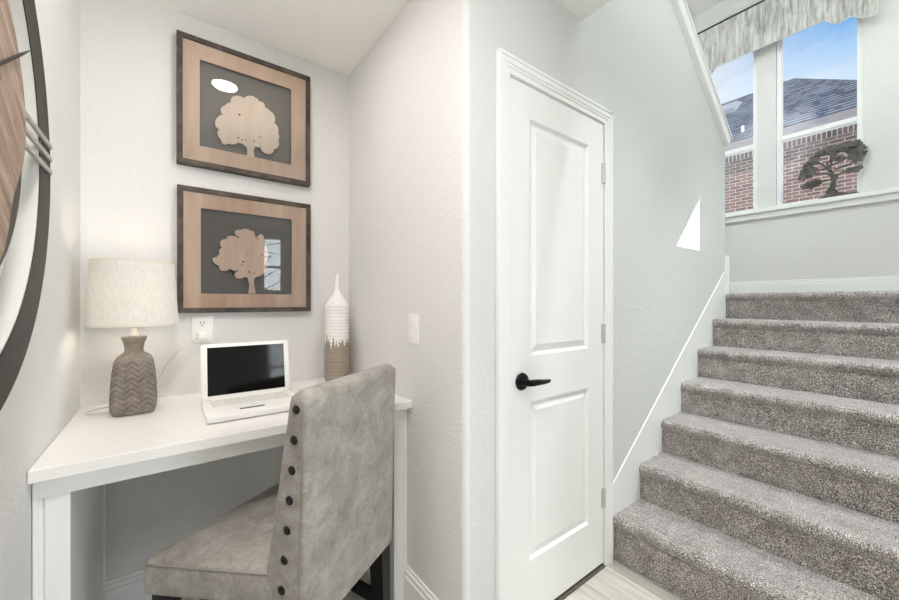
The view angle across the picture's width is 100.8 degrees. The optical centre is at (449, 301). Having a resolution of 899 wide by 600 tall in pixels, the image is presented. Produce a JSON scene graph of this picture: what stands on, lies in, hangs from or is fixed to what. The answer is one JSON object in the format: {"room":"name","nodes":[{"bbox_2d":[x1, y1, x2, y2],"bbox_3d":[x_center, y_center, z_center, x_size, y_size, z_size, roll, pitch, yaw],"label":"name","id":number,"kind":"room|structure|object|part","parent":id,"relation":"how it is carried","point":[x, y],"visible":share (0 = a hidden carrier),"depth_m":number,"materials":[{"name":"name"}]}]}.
{"room":"home office","nodes":[
{"label":"home office","id":0,"kind":"room"},
{"bbox_2d":[0,0,79,599],"bbox_3d":[0.160,0.000,-0.731,0.096,2.440,5.440,0,0,-37],"label":"wall","id":1,"kind":"structure","parent":0,"point":[44,396],"depth_m":1.04,"materials":[{"name":"white paint"}]},
{"bbox_2d":[0,0,51,410],"bbox_3d":[-0.650,-0.293,0.474,0.060,1.018,1.018,0,0,-37],"label":"wall clock","id":2,"kind":"object","parent":1,"relation":"attached to","point":[25,145],"visible":1,"depth_m":0.73,"materials":[{"name":"brown wood"}]},
{"bbox_3d":[-0.875,-0.366,0.788,0.006,0.011,0.233,0,0,-37],"label":"rod","id":3,"kind":"part","parent":2,"relation":"part of","materials":[{"name":"grey metal"}]},
{"bbox_3d":[-0.875,-0.306,0.788,0.006,0.011,0.233,0,0,-37],"label":"rod","id":4,"kind":"part","parent":2,"relation":"part of","materials":[{"name":"grey metal"}]},
{"bbox_3d":[-0.875,-0.336,0.788,0.006,0.011,0.233,0,0,-37],"label":"rod","id":5,"kind":"part","parent":2,"relation":"part of","materials":[{"name":"grey metal"}]},
{"bbox_2d":[80,0,348,580],"bbox_3d":[-0.942,0.000,1.779,1.164,2.440,0.105,0,0,-37],"label":"wall","id":6,"kind":"structure","parent":0,"point":[130,175],"depth_m":1.54,"materials":[{"name":"white paint"}]},
{"bbox_2d":[104,568,151,599],"bbox_3d":[-0.932,1.145,1.711,0.979,0.150,0.016,0,0,-37],"label":"baseboard","id":7,"kind":"structure","parent":6,"relation":"attached to","point":[130,586],"depth_m":1.46,"materials":[{"name":"white paint"}]},
{"bbox_2d":[191,315,212,342],"bbox_3d":[-1.070,0.117,1.611,0.078,0.116,0.010,0,0,-37],"label":"wall outlet","id":8,"kind":"object","parent":6,"relation":"attached to","point":[198,323],"visible":0.76,"depth_m":1.61,"materials":[{"name":"white plastic"}]},
{"bbox_2d":[198,320,206,326],"bbox_3d":[-1.068,0.093,1.609,0.034,0.034,0.003,0,0,-37],"label":"socket","id":9,"kind":"object","parent":8,"relation":"attached to","point":[201,323],"depth_m":1.61,"materials":[{"name":"grey plastic"}]},
{"bbox_2d":[176,30,309,187],"bbox_3d":[-0.919,-0.850,1.706,0.538,0.544,0.038,0,0,-37],"label":"framed picture","id":10,"kind":"object","parent":6,"relation":"attached to","point":[238,113],"visible":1,"depth_m":1.67,"materials":[{"name":"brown wood"}]},
{"bbox_2d":[177,184,310,312],"bbox_3d":[-0.917,-0.220,1.708,0.538,0.532,0.038,0,0,-37],"label":"framed picture","id":11,"kind":"object","parent":6,"relation":"attached to","point":[236,252],"visible":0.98,"depth_m":1.68,"materials":[{"name":"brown wood"}]},
{"bbox_2d":[149,0,610,75],"bbox_3d":[2.032,-1.258,0.743,4.860,0.075,5.340,0,0,-37],"label":"ceiling","id":12,"kind":"structure","parent":0,"point":[335,35],"depth_m":1.61,"materials":[{"name":"white paint"}]},
{"bbox_2d":[349,0,469,599],"bbox_3d":[-0.206,0.000,1.648,0.105,2.440,0.989,0,0,-37],"label":"wall","id":13,"kind":"structure","parent":0,"point":[409,95],"depth_m":1.43,"materials":[{"name":"white paint"}]},
{"bbox_2d":[408,314,418,344],"bbox_3d":[-0.145,0.107,1.471,0.011,0.118,0.081,0,0,-37],"label":"light switch","id":14,"kind":"object","parent":13,"relation":"attached to","point":[413,319],"visible":1,"depth_m":1.46,"materials":[{"name":"white plastic"}]},
{"bbox_2d":[404,565,438,599],"bbox_3d":[-0.073,1.145,1.371,0.016,0.150,0.346,0,0,-37],"label":"baseboard","id":15,"kind":"structure","parent":13,"relation":"attached to","point":[414,588],"depth_m":1.45,"materials":[{"name":"white paint"}]},
{"bbox_2d":[182,559,684,599],"bbox_3d":[2.044,1.270,0.727,4.860,0.100,5.500,0,0,-37],"label":"floor","id":16,"kind":"structure","parent":0,"point":[616,581],"depth_m":1.58,"materials":[{"name":"beige wood"}]},
{"bbox_2d":[27,378,411,599],"bbox_3d":[-0.762,0.806,1.435,1.037,0.828,0.659,0,0,-37],"label":"writing desk","id":17,"kind":"object","parent":16,"relation":"on","point":[69,480],"visible":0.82,"depth_m":1.08,"materials":[{"name":"white wood"}]},
{"bbox_2d":[83,258,206,416],"bbox_3d":[-1.119,0.124,1.381,0.353,0.536,0.335,0,0,-31],"label":"table lamp","id":18,"kind":"object","parent":17,"relation":"on","point":[121,292],"visible":1,"depth_m":1.27,"materials":[{"name":"white fabric"}]},
{"bbox_3d":[-1.128,-0.030,1.331,0.258,0.221,0.258,0,0,-31],"label":"lamp shade","id":19,"kind":"part","parent":18,"relation":"part of","materials":[{"name":"fabric"}]},
{"bbox_2d":[129,327,138,335],"bbox_3d":[-1.128,0.083,1.331,0.028,0.078,0.028,0,0,-31],"label":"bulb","id":20,"kind":"object","parent":18,"relation":"attached to","point":[134,330],"depth_m":1.32,"materials":[{"name":"white glass"}]},
{"bbox_3d":[-1.178,0.267,1.448,0.098,0.249,0.363,0,0,26],"label":"cord","id":21,"kind":"part","parent":18,"relation":"part of","materials":[{"name":"white plastic"}]},
{"bbox_2d":[200,340,293,423],"bbox_3d":[-0.731,0.277,1.384,0.310,0.231,0.281,0,0,-37],"label":"laptop","id":22,"kind":"object","parent":17,"relation":"on","point":[241,380],"visible":0.98,"depth_m":1.44,"materials":[{"name":"white plastic"}]},
{"bbox_3d":[-0.802,0.264,1.478,0.310,0.206,0.046,0,0,-37],"label":"screen lid","id":23,"kind":"part","parent":22,"relation":"part of","materials":[{"name":"black glass"}]},
{"bbox_2d":[324,274,349,380],"bbox_3d":[-0.569,0.125,1.881,0.123,0.534,0.123,0,0,-37],"label":"bottle vase","id":24,"kind":"object","parent":17,"relation":"on","point":[336,361],"visible":0.98,"depth_m":1.83,"materials":[{"name":"white ceramic"}]},
{"bbox_2d":[144,364,395,599],"bbox_3d":[-0.500,0.722,1.224,0.486,0.995,0.637,0,0,21],"label":"dining chair","id":25,"kind":"object","parent":16,"relation":"on","point":[314,533],"visible":1,"depth_m":1.03,"materials":[{"name":"grey fabric"}]},
{"bbox_3d":[-0.786,1.007,1.035,0.048,0.426,0.048,0,0,21],"label":"leg","id":26,"kind":"part","parent":25,"relation":"part of","materials":[{"name":"black wood"}]},
{"bbox_3d":[-0.537,0.739,1.238,0.405,0.113,0.637,0,0,21],"label":"seat","id":27,"kind":"part","parent":25,"relation":"part of","materials":[{"name":"grey fabric"}]},
{"bbox_3d":[-0.352,0.545,1.167,0.169,0.642,0.458,0,0,21],"label":"backrest","id":28,"kind":"part","parent":25,"relation":"part of","materials":[{"name":"grey fabric"}]},
{"bbox_3d":[-0.252,0.997,1.342,0.067,0.446,0.056,0,0,21],"label":"leg","id":29,"kind":"part","parent":25,"relation":"part of","materials":[{"name":"black wood"}]},
{"bbox_2d":[554,563,605,599],"bbox_3d":[0.431,1.217,1.578,0.625,0.006,0.130,0,0,-37],"label":"threshold","id":30,"kind":"object","parent":16,"relation":"on","point":[601,566],"visible":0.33,"depth_m":1.61,"materials":[{"name":"brown metal"}]},
{"bbox_2d":[613,290,898,599],"bbox_3d":[1.808,0.577,2.520,2.576,1.285,2.147,0,0,-37],"label":"staircase","id":31,"kind":"structure","parent":16,"relation":"on","point":[775,476],"depth_m":1.72,"materials":[{"name":"carpet"}]},
{"bbox_2d":[470,0,724,599],"bbox_3d":[0.991,-0.605,2.006,2.403,3.649,0.120,0,0,-37],"label":"wall","id":32,"kind":"structure","parent":0,"point":[632,58],"depth_m":1.85,"materials":[{"name":"white paint"}]},
{"bbox_2d":[496,47,612,599],"bbox_3d":[0.428,0.167,1.571,0.741,2.107,0.138,0,0,-37],"label":"trim","id":33,"kind":"structure","parent":32,"relation":"attached to","point":[508,65],"depth_m":1.33,"materials":[{"name":"white paint"}]},
{"bbox_2d":[510,77,605,599],"bbox_3d":[0.472,0.192,1.521,0.630,2.016,0.098,0,0,-37],"label":"door","id":34,"kind":"structure","parent":32,"relation":"in","point":[558,169],"depth_m":1.51,"materials":[{"name":"white paint"}]},
{"bbox_3d":[0.281,0.295,1.363,0.066,0.066,0.050,0,0,-37],"label":"handle","id":35,"kind":"part","parent":34,"relation":"part of","materials":[{"name":"black metal"}]},
{"bbox_3d":[0.337,0.294,1.374,0.118,0.026,0.026,0,0,-37],"label":"lever","id":36,"kind":"part","parent":34,"relation":"part of","materials":[{"name":"black metal"}]},
{"bbox_2d":[613,255,728,558],"bbox_3d":[1.350,0.443,2.269,1.593,1.555,0.140,0,0,-37],"label":"trim","id":37,"kind":"structure","parent":32,"relation":"attached to","point":[648,443],"depth_m":2.10,"materials":[{"name":"white paint"}]},
{"bbox_2d":[670,0,732,145],"bbox_3d":[1.241,-1.786,2.194,1.840,1.346,0.199,0,0,-37],"label":"trim","id":38,"kind":"structure","parent":32,"relation":"attached to","point":[680,7],"depth_m":2.36,"materials":[{"name":"white paint"}]},
{"bbox_2d":[686,0,723,17],"bbox_3d":[2.161,-2.940,1.910,3.090,0.100,3.750,0,0,-37],"label":"ceiling","id":39,"kind":"structure","parent":0,"point":[695,7],"depth_m":3.63,"materials":[{"name":"white paint"}]},
{"bbox_2d":[692,0,898,281],"bbox_3d":[3.327,-0.835,2.789,0.170,4.110,3.750,0,0,-37],"label":"wall","id":40,"kind":"structure","parent":0,"point":[857,241],"depth_m":2.98,"materials":[{"name":"white paint"}]},
{"bbox_2d":[725,50,756,213],"bbox_3d":[2.664,-1.610,3.604,0.066,1.580,0.522,0,0,-37],"label":"window","id":41,"kind":"structure","parent":40,"relation":"in","point":[753,147],"depth_m":3.40,"materials":[{"name":"white paint"}]},
{"bbox_3d":[2.664,-1.425,3.604,0.066,0.040,0.456,0,0,-37],"label":"meeting rail","id":42,"kind":"part","parent":41,"relation":"part of","materials":[{"name":"white paint"}]},
{"bbox_2d":[697,0,879,74],"bbox_3d":[2.788,-2.361,3.259,0.124,0.537,1.288,0,0,-37],"label":"window valance","id":43,"kind":"object","parent":40,"relation":"attached to","point":[764,23],"visible":0.77,"depth_m":3.21,"materials":[{"name":"grey fabric"}]},
{"bbox_2d":[725,186,898,223],"bbox_3d":[2.812,-0.789,3.277,0.065,0.086,2.150,0,0,-37],"label":"trim","id":44,"kind":"structure","parent":40,"relation":"attached to","point":[887,194],"depth_m":3.02,"materials":[{"name":"white paint"}]},
{"bbox_2d":[798,139,867,198],"bbox_3d":[3.032,-1.038,2.956,0.013,0.416,0.391,0,0,-37],"label":"tree sculpture","id":45,"kind":"object","parent":44,"relation":"on","point":[856,150],"visible":1,"depth_m":2.94,"materials":[{"name":"metal"}]},
{"bbox_2d":[729,276,898,292],"bbox_3d":[2.831,-0.124,3.292,0.016,0.130,2.150,0,0,-37],"label":"baseboard","id":46,"kind":"structure","parent":40,"relation":"attached to","point":[888,283],"depth_m":3.03,"materials":[{"name":"white paint"}]},
{"bbox_2d":[777,17,862,205],"bbox_3d":[3.055,-1.610,3.086,0.066,1.580,0.512,0,0,-37],"label":"window","id":47,"kind":"structure","parent":40,"relation":"in","point":[858,119],"depth_m":3.09,"materials":[{"name":"white paint"}]},
{"bbox_3d":[3.055,-1.425,3.086,0.066,0.040,0.446,0,0,-37],"label":"meeting rail","id":48,"kind":"part","parent":47,"relation":"part of","materials":[{"name":"white paint"}]},
{"label":"outside","id":49,"kind":"structure","parent":0,"visible":0},
{"bbox_3d":[9.905,2.320,15.603,25.400,0.200,37.000,0,0,-37],"label":"lawn","id":50,"kind":"structure","parent":49,"visible":0},
{"bbox_2d":[722,78,856,212],"bbox_3d":[6.329,-1.850,13.534,6.200,8.140,14.000,0,0,-37],"label":"neighbor house","id":51,"kind":"structure","parent":50,"relation":"on","point":[807,103],"depth_m":7.77,"materials":[{"name":"red brick"}]},
{"bbox_2d":[722,101,741,114],"bbox_3d":[7.737,-5.329,10.338,0.600,0.464,0.500,0,0,-37],"label":"skylight","id":52,"kind":"object","parent":51,"relation":"attached to","point":[730,108],"depth_m":10.08,"materials":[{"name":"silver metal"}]}
]}

